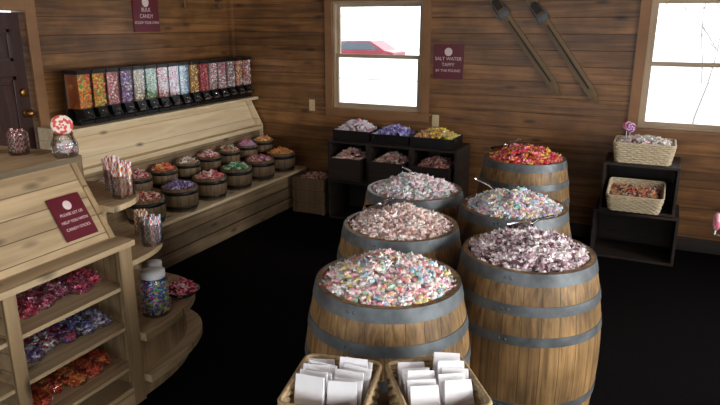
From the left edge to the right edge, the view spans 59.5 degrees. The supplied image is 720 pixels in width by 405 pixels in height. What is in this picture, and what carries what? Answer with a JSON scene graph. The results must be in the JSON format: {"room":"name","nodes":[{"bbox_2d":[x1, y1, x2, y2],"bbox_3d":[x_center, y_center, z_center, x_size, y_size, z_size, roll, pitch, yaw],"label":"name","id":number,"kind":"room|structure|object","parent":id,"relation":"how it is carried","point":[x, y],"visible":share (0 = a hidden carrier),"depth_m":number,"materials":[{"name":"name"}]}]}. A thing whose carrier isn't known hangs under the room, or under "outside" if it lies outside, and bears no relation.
{"room":"food shop","nodes":[
{"label":"food shop","id":0,"kind":"room"},
{"bbox_2d":[0,0,228,148],"bbox_3d":[-3.180,-0.478,3.843,0.140,2.700,7.800,7,18,24],"label":"wall","id":1,"kind":"structure","parent":0,"point":[73,34],"depth_m":5.54,"materials":[{"name":"brown wood"}]},
{"bbox_2d":[0,12,36,148],"bbox_3d":[-2.765,-0.371,4.688,0.122,2.010,0.850,7,18,24],"label":"door","id":2,"kind":"structure","parent":1,"relation":"in","point":[16,112],"depth_m":4.81,"materials":[{"name":"paint"}]},
{"bbox_2d":[0,0,49,126],"bbox_3d":[-2.728,-0.410,4.659,0.021,2.120,1.050,7,18,24],"label":"trim","id":3,"kind":"structure","parent":1,"relation":"attached to","point":[28,6],"depth_m":4.88,"materials":[{"name":"brown wood"}]},
{"bbox_2d":[131,0,159,31],"bbox_3d":[-2.000,-1.770,5.884,0.009,0.340,0.330,7,18,24],"label":"wall sign","id":4,"kind":"object","parent":1,"relation":"attached to","point":[145,12],"visible":1,"depth_m":5.88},
{"bbox_2d":[138,207,719,404],"bbox_3d":[0.066,1.300,2.757,7.320,0.120,8.080,7,18,24],"label":"floor","id":5,"kind":"structure","parent":0,"point":[660,335],"depth_m":4.29,"materials":[{"name":"carpet"}]},
{"bbox_2d":[0,145,202,404],"bbox_3d":[-1.780,0.492,2.990,1.040,1.305,2.450,7,18,24],"label":"counter","id":6,"kind":"object","parent":5,"relation":"on","point":[145,352],"depth_m":3.07,"materials":[{"name":"brown wood"}]},
{"bbox_2d":[5,128,30,155],"bbox_3d":[-1.724,-0.308,3.177,0.100,0.128,0.101,7,18,24],"label":"jar","id":7,"kind":"object","parent":6,"relation":"on","point":[17,140],"visible":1,"depth_m":3.15,"materials":[{"name":"clear glass"}]},
{"bbox_2d":[16,266,101,318],"bbox_3d":[-1.461,0.417,2.978,0.335,0.097,0.505,7,18,24],"label":"bags","id":8,"kind":"object","parent":6,"relation":"on","point":[40,300],"visible":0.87,"depth_m":2.96},
{"bbox_2d":[50,115,78,158],"bbox_3d":[-1.459,-0.328,3.097,0.124,0.208,0.124,7,18,24],"label":"jar","id":9,"kind":"object","parent":6,"relation":"on","point":[61,125],"visible":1,"depth_m":3.08,"materials":[{"name":"clear glass"}]},
{"bbox_2d":[23,307,113,363],"bbox_3d":[-1.457,0.628,3.039,0.314,0.096,0.504,7,18,24],"label":"bags","id":10,"kind":"object","parent":6,"relation":"on","point":[37,349],"visible":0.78,"depth_m":3.03},
{"bbox_2d":[30,347,112,404],"bbox_3d":[-1.462,0.849,3.101,0.323,0.096,0.497,7,18,24],"label":"bags","id":11,"kind":"object","parent":6,"relation":"on","point":[77,377],"visible":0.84,"depth_m":3.08},
{"bbox_2d":[45,192,97,242],"bbox_3d":[-1.385,0.069,3.037,0.119,0.193,0.180,7,18,24],"label":"sign","id":12,"kind":"object","parent":6,"relation":"on","point":[69,211],"visible":1,"depth_m":3.03,"materials":[{"name":"red paper"}]},
{"bbox_2d":[101,155,119,191],"bbox_3d":[-1.354,-0.164,3.449,0.100,0.190,0.100,7,18,24],"label":"jar","id":13,"kind":"object","parent":6,"relation":"on","point":[108,160],"visible":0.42,"depth_m":3.42,"materials":[{"name":"clear glass"}]},
{"bbox_2d":[110,160,135,199],"bbox_3d":[-1.247,-0.123,3.305,0.120,0.190,0.120,7,18,24],"label":"jar","id":14,"kind":"object","parent":6,"relation":"on","point":[122,182],"visible":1,"depth_m":3.28,"materials":[{"name":"clear glass"}]},
{"bbox_2d":[133,208,148,236],"bbox_3d":[-1.229,0.113,3.559,0.090,0.147,0.092,7,18,24],"label":"jar","id":15,"kind":"object","parent":6,"relation":"on","point":[138,214],"visible":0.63,"depth_m":3.53,"materials":[{"name":"clear glass"}]},
{"bbox_2d":[140,213,163,246],"bbox_3d":[-1.132,0.143,3.417,0.116,0.167,0.116,7,18,24],"label":"jar","id":16,"kind":"object","parent":6,"relation":"on","point":[151,230],"visible":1,"depth_m":3.38,"materials":[{"name":"clear glass"}]},
{"bbox_2d":[138,266,170,317],"bbox_3d":[-1.137,0.492,3.483,0.160,0.250,0.159,7,18,24],"label":"candy jar","id":17,"kind":"object","parent":6,"relation":"on","point":[153,283],"visible":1,"depth_m":3.44,"materials":[{"name":"multicoloured food"}]},
{"bbox_2d":[146,259,164,267],"bbox_3d":[-1.213,0.445,3.739,0.117,0.200,0.118,7,18,24],"label":"candy jar","id":18,"kind":"object","parent":6,"relation":"on","point":[154,262],"visible":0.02,"depth_m":3.70,"materials":[{"name":"white plastic"}]},
{"bbox_2d":[169,278,199,298],"bbox_3d":[-1.061,0.498,3.748,0.207,0.093,0.207,11,19,33],"label":"candy bowl","id":19,"kind":"object","parent":6,"relation":"on","point":[180,288],"visible":0.98,"depth_m":3.71,"materials":[{"name":"food"}]},
{"bbox_2d":[37,96,305,268],"bbox_3d":[-1.564,-0.304,6.050,0.950,1.150,2.580,7,18,24],"label":"display shelf","id":20,"kind":"object","parent":5,"relation":"on","point":[149,140],"visible":0.33,"depth_m":5.78,"materials":[{"name":"brown wood"}]},
{"bbox_2d":[62,69,95,125],"bbox_3d":[-2.219,-0.837,5.032,0.237,0.430,0.138,7,18,24],"label":"dispenser","id":21,"kind":"object","parent":20,"relation":"on","point":[77,86],"visible":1,"depth_m":5.00,"materials":[{"name":"orange food"}]},
{"bbox_2d":[80,68,109,122],"bbox_3d":[-2.155,-0.873,5.160,0.237,0.430,0.138,7,18,24],"label":"dispenser","id":22,"kind":"object","parent":20,"relation":"on","point":[98,81],"visible":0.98,"depth_m":5.14,"materials":[{"name":"orange food"}]},
{"bbox_2d":[98,67,123,120],"bbox_3d":[-2.092,-0.910,5.289,0.237,0.430,0.138,7,18,24],"label":"dispenser","id":23,"kind":"object","parent":20,"relation":"on","point":[112,74],"visible":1,"depth_m":5.27,"materials":[{"name":"pink food"}]},
{"bbox_2d":[112,66,135,118],"bbox_3d":[-2.029,-0.947,5.417,0.237,0.430,0.138,7,18,24],"label":"dispenser","id":24,"kind":"object","parent":20,"relation":"on","point":[125,72],"visible":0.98,"depth_m":5.40,"materials":[{"name":"purple food"}]},
{"bbox_2d":[124,65,148,115],"bbox_3d":[-1.966,-0.984,5.545,0.237,0.430,0.138,7,18,24],"label":"dispenser","id":25,"kind":"object","parent":20,"relation":"on","point":[138,77],"visible":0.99,"depth_m":5.52,"materials":[{"name":"black plastic"}]},
{"bbox_2d":[131,168,152,191],"bbox_3d":[-1.879,-0.182,5.331,0.239,0.227,0.239,1,16,4],"label":"bucket","id":26,"kind":"object","parent":20,"relation":"on","point":[143,180],"visible":0.68,"depth_m":5.27,"materials":[{"name":"brown wood"}]},
{"bbox_2d":[126,190,165,224],"bbox_3d":[-1.722,0.027,5.066,0.312,0.252,0.312,-13,20,-38],"label":"bucket","id":27,"kind":"object","parent":20,"relation":"on","point":[154,203],"visible":0.74,"depth_m":4.97,"materials":[{"name":"brown wood"}]},
{"bbox_2d":[137,64,160,113],"bbox_3d":[-1.903,-1.020,5.673,0.237,0.430,0.138,7,18,24],"label":"dispenser","id":28,"kind":"object","parent":20,"relation":"on","point":[152,102],"visible":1,"depth_m":5.65,"materials":[{"name":"green food"}]},
{"bbox_2d":[149,63,171,111],"bbox_3d":[-1.840,-1.057,5.801,0.237,0.430,0.138,7,18,24],"label":"dispenser","id":29,"kind":"object","parent":20,"relation":"on","point":[161,70],"visible":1,"depth_m":5.78,"materials":[{"name":"pink food"}]},
{"bbox_2d":[150,162,177,188],"bbox_3d":[-1.744,-0.256,5.606,0.239,0.217,0.239,6,17,21],"label":"bucket","id":30,"kind":"object","parent":20,"relation":"on","point":[163,173],"visible":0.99,"depth_m":5.52,"materials":[{"name":"brown wood"}]},
{"bbox_2d":[162,62,182,109],"bbox_3d":[-1.777,-1.094,5.930,0.237,0.430,0.138,7,18,24],"label":"dispenser","id":31,"kind":"object","parent":20,"relation":"on","point":[172,69],"visible":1,"depth_m":5.91,"materials":[{"name":"pink food"}]},
{"bbox_2d":[161,179,198,212],"bbox_3d":[-1.549,-0.075,5.418,0.312,0.253,0.312,-1,16,-2],"label":"bucket","id":32,"kind":"object","parent":20,"relation":"on","point":[180,196],"visible":1,"depth_m":5.31,"materials":[{"name":"brown wood"}]},
{"bbox_2d":[174,61,192,107],"bbox_3d":[-1.714,-1.131,6.058,0.237,0.430,0.138,7,18,24],"label":"dispenser","id":33,"kind":"object","parent":20,"relation":"on","point":[183,71],"visible":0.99,"depth_m":6.03,"materials":[{"name":"black plastic"}]},
{"bbox_2d":[174,156,200,180],"bbox_3d":[-1.610,-0.329,5.881,0.239,0.207,0.239,0,16,-1],"label":"bucket","id":34,"kind":"object","parent":20,"relation":"on","point":[187,167],"visible":0.98,"depth_m":5.80,"materials":[{"name":"brown wood"}]},
{"bbox_2d":[180,61,202,106],"bbox_3d":[-1.651,-1.167,6.186,0.237,0.430,0.138,7,18,24],"label":"dispenser","id":35,"kind":"object","parent":20,"relation":"on","point":[193,65],"visible":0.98,"depth_m":6.16,"materials":[{"name":"black plastic"}]},
{"bbox_2d":[187,60,211,104],"bbox_3d":[-1.588,-1.204,6.314,0.237,0.430,0.138,7,18,24],"label":"dispenser","id":36,"kind":"object","parent":20,"relation":"on","point":[203,64],"visible":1,"depth_m":6.29,"materials":[{"name":"red food"}]},
{"bbox_2d":[196,149,220,171],"bbox_3d":[-1.475,-0.414,6.153,0.239,0.221,0.239,15,22,43],"label":"bucket","id":37,"kind":"object","parent":20,"relation":"on","point":[209,159],"visible":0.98,"depth_m":6.07,"materials":[{"name":"brown wood"}]},
{"bbox_2d":[192,169,226,200],"bbox_3d":[-1.376,-0.180,5.769,0.312,0.261,0.312,12,20,36],"label":"bucket","id":38,"kind":"object","parent":20,"relation":"on","point":[212,184],"visible":1,"depth_m":5.67,"materials":[{"name":"brown wood"}]},
{"bbox_2d":[199,59,220,102],"bbox_3d":[-1.525,-1.241,6.442,0.237,0.430,0.138,7,18,24],"label":"dispenser","id":39,"kind":"object","parent":20,"relation":"on","point":[212,65],"visible":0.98,"depth_m":6.42,"materials":[{"name":"pink food"}]},
{"bbox_2d":[212,58,229,101],"bbox_3d":[-1.462,-1.278,6.571,0.237,0.430,0.138,7,18,24],"label":"dispenser","id":40,"kind":"object","parent":20,"relation":"on","point":[221,64],"visible":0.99,"depth_m":6.55,"materials":[{"name":"pink food"}]},
{"bbox_2d":[217,144,239,165],"bbox_3d":[-1.341,-0.492,6.427,0.239,0.220,0.239,12,20,36],"label":"bucket","id":41,"kind":"object","parent":20,"relation":"on","point":[229,153],"visible":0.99,"depth_m":6.34,"materials":[{"name":"brown wood"}]},
{"bbox_2d":[221,58,238,99],"bbox_3d":[-1.399,-1.314,6.699,0.237,0.430,0.138,7,18,24],"label":"dispenser","id":42,"kind":"object","parent":20,"relation":"on","point":[230,66],"visible":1,"depth_m":6.67,"materials":[{"name":"pink food"}]},
{"bbox_2d":[224,57,246,98],"bbox_3d":[-1.336,-1.351,6.827,0.237,0.430,0.138,7,18,24],"label":"dispenser","id":43,"kind":"object","parent":20,"relation":"on","point":[238,62],"visible":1,"depth_m":6.80,"materials":[{"name":"orange food"}]},
{"bbox_2d":[220,161,251,189],"bbox_3d":[-1.203,-0.279,6.121,0.312,0.257,0.312,-2,16,-7],"label":"bucket","id":44,"kind":"object","parent":20,"relation":"on","point":[239,175],"visible":1,"depth_m":6.02,"materials":[{"name":"brown wood"}]},
{"bbox_2d":[237,56,253,96],"bbox_3d":[-1.273,-1.388,6.955,0.237,0.430,0.138,7,18,24],"label":"dispenser","id":45,"kind":"object","parent":20,"relation":"on","point":[247,86],"visible":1,"depth_m":6.93,"materials":[{"name":"food"}]},
{"bbox_2d":[235,138,257,160],"bbox_3d":[-1.206,-0.572,6.701,0.239,0.222,0.241,-6,17,-21],"label":"bucket","id":46,"kind":"object","parent":20,"relation":"on","point":[248,148],"visible":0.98,"depth_m":6.62,"materials":[{"name":"brown wood"}]},
{"bbox_2d":[244,154,274,180],"bbox_3d":[-1.030,-0.378,6.474,0.312,0.254,0.312,5,17,18],"label":"bucket","id":47,"kind":"object","parent":20,"relation":"on","point":[263,167],"visible":0.99,"depth_m":6.37,"materials":[{"name":"brown wood"}]},
{"bbox_2d":[253,135,273,154],"bbox_3d":[-1.071,-0.647,6.975,0.239,0.214,0.239,-5,17,-16],"label":"bucket","id":48,"kind":"object","parent":20,"relation":"on","point":[265,143],"visible":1,"depth_m":6.89,"materials":[{"name":"brown wood"}]},
{"bbox_2d":[266,146,294,172],"bbox_3d":[-0.857,-0.479,6.825,0.312,0.255,0.312,2,16,6],"label":"bucket","id":49,"kind":"object","parent":20,"relation":"on","point":[284,158],"visible":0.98,"depth_m":6.72,"materials":[{"name":"brown wood"}]},
{"bbox_2d":[292,170,328,215],"bbox_3d":[-0.467,-0.126,6.750,0.380,0.420,0.355,7,18,24],"label":"crate","id":50,"kind":"object","parent":5,"relation":"on","point":[310,190],"visible":0.9,"depth_m":6.60,"materials":[{"name":"brown wood"}]},
{"bbox_2d":[377,392,389,404],"bbox_3d":[0.077,1.049,2.150,0.670,0.698,0.340,0,16,1],"label":"wooden bench","id":51,"kind":"object","parent":5,"relation":"on","point":[383,399],"visible":0.05,"depth_m":2.18,"materials":[{"name":"brown wood"}]},
{"bbox_2d":[277,353,382,404],"bbox_3d":[-0.088,0.618,2.023,0.280,0.195,0.320,4,16,13],"label":"basket","id":52,"kind":"object","parent":51,"relation":"on","point":[319,379],"visible":1,"depth_m":1.99,"materials":[{"name":"paper"}]},
{"bbox_2d":[385,352,492,404],"bbox_3d":[0.243,0.620,2.019,0.280,0.194,0.320,-3,16,-10],"label":"basket","id":53,"kind":"object","parent":51,"relation":"on","point":[442,378],"visible":1,"depth_m":2.00,"materials":[{"name":"paper"}]},
{"bbox_2d":[305,248,470,391],"bbox_3d":[0.118,0.710,2.752,0.715,1.018,0.715,1,16,4],"label":"barrel","id":54,"kind":"object","parent":5,"relation":"on","point":[383,306],"visible":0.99,"depth_m":2.45,"materials":[{"name":"brown wood"}]},
{"bbox_2d":[337,198,461,270],"bbox_3d":[0.216,0.484,3.462,0.715,1.062,0.715,-15,22,-42],"label":"barrel","id":55,"kind":"object","parent":5,"relation":"on","point":[404,227],"visible":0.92,"depth_m":3.20,"materials":[{"name":"pink food"}]},
{"bbox_2d":[328,139,470,219],"bbox_3d":[0.378,-0.213,6.346,1.339,0.810,0.460,7,18,24],"label":"shelf","id":56,"kind":"object","parent":5,"relation":"on","point":[345,198],"visible":0.27,"depth_m":6.31,"materials":[{"name":"black wood"}]},
{"bbox_2d":[328,147,365,182],"bbox_3d":[-0.078,-0.411,6.375,0.357,0.309,0.390,7,18,24],"label":"bin","id":57,"kind":"object","parent":56,"relation":"on","point":[350,164],"visible":0.91,"depth_m":6.23,"materials":[{"name":"black wood"}]},
{"bbox_2d":[332,118,381,141],"bbox_3d":[-0.026,-0.752,6.378,0.416,0.206,0.331,7,18,24],"label":"tray","id":58,"kind":"object","parent":56,"relation":"on","point":[359,130],"visible":1,"depth_m":6.28,"materials":[{"name":"black plastic"}]},
{"bbox_2d":[368,151,408,183],"bbox_3d":[0.325,-0.355,6.190,0.357,0.302,0.386,7,18,24],"label":"bin","id":59,"kind":"object","parent":56,"relation":"on","point":[387,165],"visible":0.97,"depth_m":6.06,"materials":[{"name":"black wood"}]},
{"bbox_2d":[370,124,419,145],"bbox_3d":[0.350,-0.688,6.210,0.403,0.176,0.329,7,18,24],"label":"tray","id":60,"kind":"object","parent":56,"relation":"on","point":[397,134],"visible":0.99,"depth_m":6.11,"materials":[{"name":"black plastic"}]},
{"bbox_2d":[412,154,453,182],"bbox_3d":[0.730,-0.304,6.006,0.357,0.305,0.386,7,18,24],"label":"bin","id":61,"kind":"object","parent":56,"relation":"on","point":[436,166],"visible":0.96,"depth_m":5.87,"materials":[{"name":"black wood"}]},
{"bbox_2d":[409,127,462,149],"bbox_3d":[0.737,-0.638,6.040,0.432,0.174,0.338,7,18,24],"label":"tray","id":62,"kind":"object","parent":56,"relation":"on","point":[440,138],"visible":1,"depth_m":5.94,"materials":[{"name":"black plastic"}]},
{"bbox_2d":[362,167,463,220],"bbox_3d":[0.352,0.282,4.165,0.715,1.062,0.715,-14,21,-40],"label":"barrel","id":63,"kind":"object","parent":5,"relation":"on","point":[425,191],"visible":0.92,"depth_m":3.91,"materials":[{"name":"food"}]},
{"bbox_2d":[457,178,571,246],"bbox_3d":[0.897,0.389,3.790,0.715,1.062,0.715,11,20,35],"label":"barrel","id":64,"kind":"object","parent":5,"relation":"on","point":[486,211],"visible":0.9,"depth_m":3.54,"materials":[{"name":"multicoloured food"}]},
{"bbox_2d":[477,139,569,212],"bbox_3d":[1.273,0.037,4.965,0.715,1.092,0.715,-7,17,-23],"label":"barrel","id":65,"kind":"object","parent":5,"relation":"on","point":[544,171],"visible":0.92,"depth_m":4.66,"materials":[{"name":"brown wood"}]},
{"bbox_2d":[456,214,601,404],"bbox_3d":[0.791,0.597,3.067,0.715,1.062,0.715,0,16,1],"label":"barrel","id":66,"kind":"object","parent":5,"relation":"on","point":[532,296],"visible":1,"depth_m":2.77,"materials":[{"name":"brown wood"}]},
{"bbox_2d":[590,152,680,266],"bbox_3d":[2.388,0.038,5.436,0.660,0.830,0.470,7,18,24],"label":"display shelf","id":67,"kind":"object","parent":5,"relation":"on","point":[636,237],"visible":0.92,"depth_m":5.53,"materials":[{"name":"black wood"}]},
{"bbox_2d":[605,177,665,214],"bbox_3d":[2.259,-0.054,5.176,0.438,0.215,0.363,7,18,24],"label":"wicker basket","id":68,"kind":"object","parent":67,"relation":"in","point":[641,196],"visible":1,"depth_m":5.11,"materials":[{"name":"beige wicker"}]},
{"bbox_2d":[613,121,676,165],"bbox_3d":[2.373,-0.507,5.247,0.480,0.320,0.382,7,18,24],"label":"wicker basket","id":69,"kind":"object","parent":67,"relation":"on","point":[636,149],"visible":1,"depth_m":5.14,"materials":[{"name":"beige wicker"}]},
{"bbox_2d":[233,0,719,240],"bbox_3d":[1.762,-1.044,5.819,7.320,2.700,0.140,7,18,24],"label":"wall","id":70,"kind":"structure","parent":0,"point":[501,98],"depth_m":5.90,"materials":[{"name":"brown wood"}]},
{"bbox_2d":[226,0,235,56],"bbox_3d":[-1.438,-1.432,7.171,0.049,2.700,0.049,7,18,24],"label":"trim","id":71,"kind":"structure","parent":70,"relation":"attached to","point":[230,18],"depth_m":7.01,"materials":[{"name":"brown wood"}]},
{"bbox_2d":[309,99,314,110],"bbox_3d":[-0.523,-1.058,6.847,0.070,0.120,0.014,7,18,24],"label":"switch plate","id":72,"kind":"object","parent":70,"relation":"attached to","point":[311,102],"visible":1,"depth_m":6.85,"materials":[{"name":"beige plastic"}]},
{"bbox_2d":[322,0,431,121],"bbox_3d":[0.177,-1.489,6.425,1.220,1.250,0.160,7,18,24],"label":"window","id":73,"kind":"structure","parent":70,"relation":"in","point":[332,36],"depth_m":6.46,"materials":[{"name":"brown wood"}]},
{"bbox_2d":[432,115,438,126],"bbox_3d":[0.752,-0.815,6.290,0.070,0.120,0.014,7,18,24],"label":"outlet plate","id":74,"kind":"object","parent":70,"relation":"attached to","point":[435,118],"visible":1,"depth_m":6.29,"materials":[{"name":"beige plastic"}]},
{"bbox_2d":[433,44,463,79],"bbox_3d":[0.853,-1.361,6.087,0.300,0.330,0.009,7,18,24],"label":"wall sign","id":75,"kind":"object","parent":70,"relation":"attached to","point":[448,59],"visible":1,"depth_m":6.08,"materials":[{"name":"red paper"}]},
{"bbox_2d":[489,0,560,95],"bbox_3d":[1.315,-1.709,5.743,1.123,1.414,0.063,8,18,26],"label":"ski","id":76,"kind":"object","parent":70,"relation":"attached to","point":[503,11],"visible":1,"depth_m":5.72,"materials":[{"name":"brown wood"}]},
{"bbox_2d":[526,0,598,103],"bbox_3d":[1.629,-1.633,5.611,1.090,1.439,0.063,8,18,26],"label":"ski","id":77,"kind":"object","parent":70,"relation":"attached to","point":[542,16],"visible":1,"depth_m":5.59,"materials":[{"name":"brown wood"}]},
{"bbox_2d":[569,222,719,254],"bbox_3d":[1.755,0.219,6.092,6.980,0.120,0.019,7,18,24],"label":"baseboard","id":78,"kind":"structure","parent":70,"relation":"attached to","point":[581,230],"depth_m":5.56,"materials":[{"name":"black wood"}]},
{"bbox_2d":[622,0,719,142],"bbox_3d":[2.916,-1.127,5.181,1.280,1.260,0.160,7,18,24],"label":"window","id":79,"kind":"structure","parent":70,"relation":"in","point":[643,63],"depth_m":5.35,"materials":[{"name":"brown wood"}]},
{"bbox_2d":[713,212,719,236],"bbox_3d":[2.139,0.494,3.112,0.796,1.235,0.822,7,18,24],"label":"lollipop","id":80,"kind":"object","parent":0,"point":[716,219],"visible":1,"depth_m":3.13,"materials":[{"name":"pink food"}]},
{"label":"outside","id":81,"kind":"structure","parent":0,"visible":0},
{"bbox_2d":[340,38,719,124],"bbox_3d":[11.536,-10.774,46.642,120.000,0.100,83.700,7,18,24],"label":"snow","id":82,"kind":"object","parent":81,"point":[675,93],"visible":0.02,"depth_m":24.09,"materials":[{"name":"white snow"}]},
{"bbox_2d":[341,7,365,42],"bbox_3d":[-0.970,-6.064,21.733,3.428,4.585,3.733,-9,18,-28],"label":"bare tree","id":83,"kind":"object","parent":82,"relation":"on","point":[343,7],"visible":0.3,"depth_m":22.04,"materials":[{"name":"white plant"}]},
{"bbox_2d":[341,40,404,54],"bbox_3d":[0.049,-7.820,33.404,4.400,1.520,1.740,7,18,24],"label":"parked car","id":84,"kind":"object","parent":82,"relation":"on","point":[381,47],"visible":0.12,"depth_m":32.44,"materials":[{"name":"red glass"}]},
{"bbox_2d":[340,57,417,81],"bbox_3d":[-1.830,-6.733,30.556,18.000,1.000,3.690,7,18,24],"label":"snow bank","id":85,"kind":"object","parent":82,"relation":"on","point":[350,68],"visible":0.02,"depth_m":27.92,"materials":[{"name":"white snow"}]},
{"bbox_2d":[375,6,417,50],"bbox_3d":[3.642,-16.026,51.581,6.498,7.287,5.075,3,16,10],"label":"bare tree","id":86,"kind":"object","parent":82,"relation":"on","point":[409,6],"visible":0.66,"depth_m":50.38,"materials":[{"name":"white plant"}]},
{"bbox_2d":[667,3,719,123],"bbox_3d":[6.871,-3.595,11.995,3.645,5.204,2.336,0,16,-2],"label":"bare tree","id":87,"kind":"object","parent":82,"relation":"on","point":[703,7],"visible":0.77,"depth_m":12.12,"materials":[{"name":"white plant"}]},
{"bbox_2d":[689,3,719,46],"bbox_3d":[9.550,-4.380,14.127,2.666,5.539,4.455,-12,20,-35],"label":"bare tree","id":88,"kind":"object","parent":82,"relation":"on","point":[706,3],"visible":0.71,"depth_m":14.95,"materials":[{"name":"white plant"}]},
{"bbox_2d":[701,3,708,82],"bbox_3d":[14.700,-8.865,25.696,5.131,7.788,4.451,-7,17,-23],"label":"bare tree","id":89,"kind":"object","parent":82,"relation":"on","point":[702,3],"visible":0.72,"depth_m":26.00,"materials":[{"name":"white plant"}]}
]}

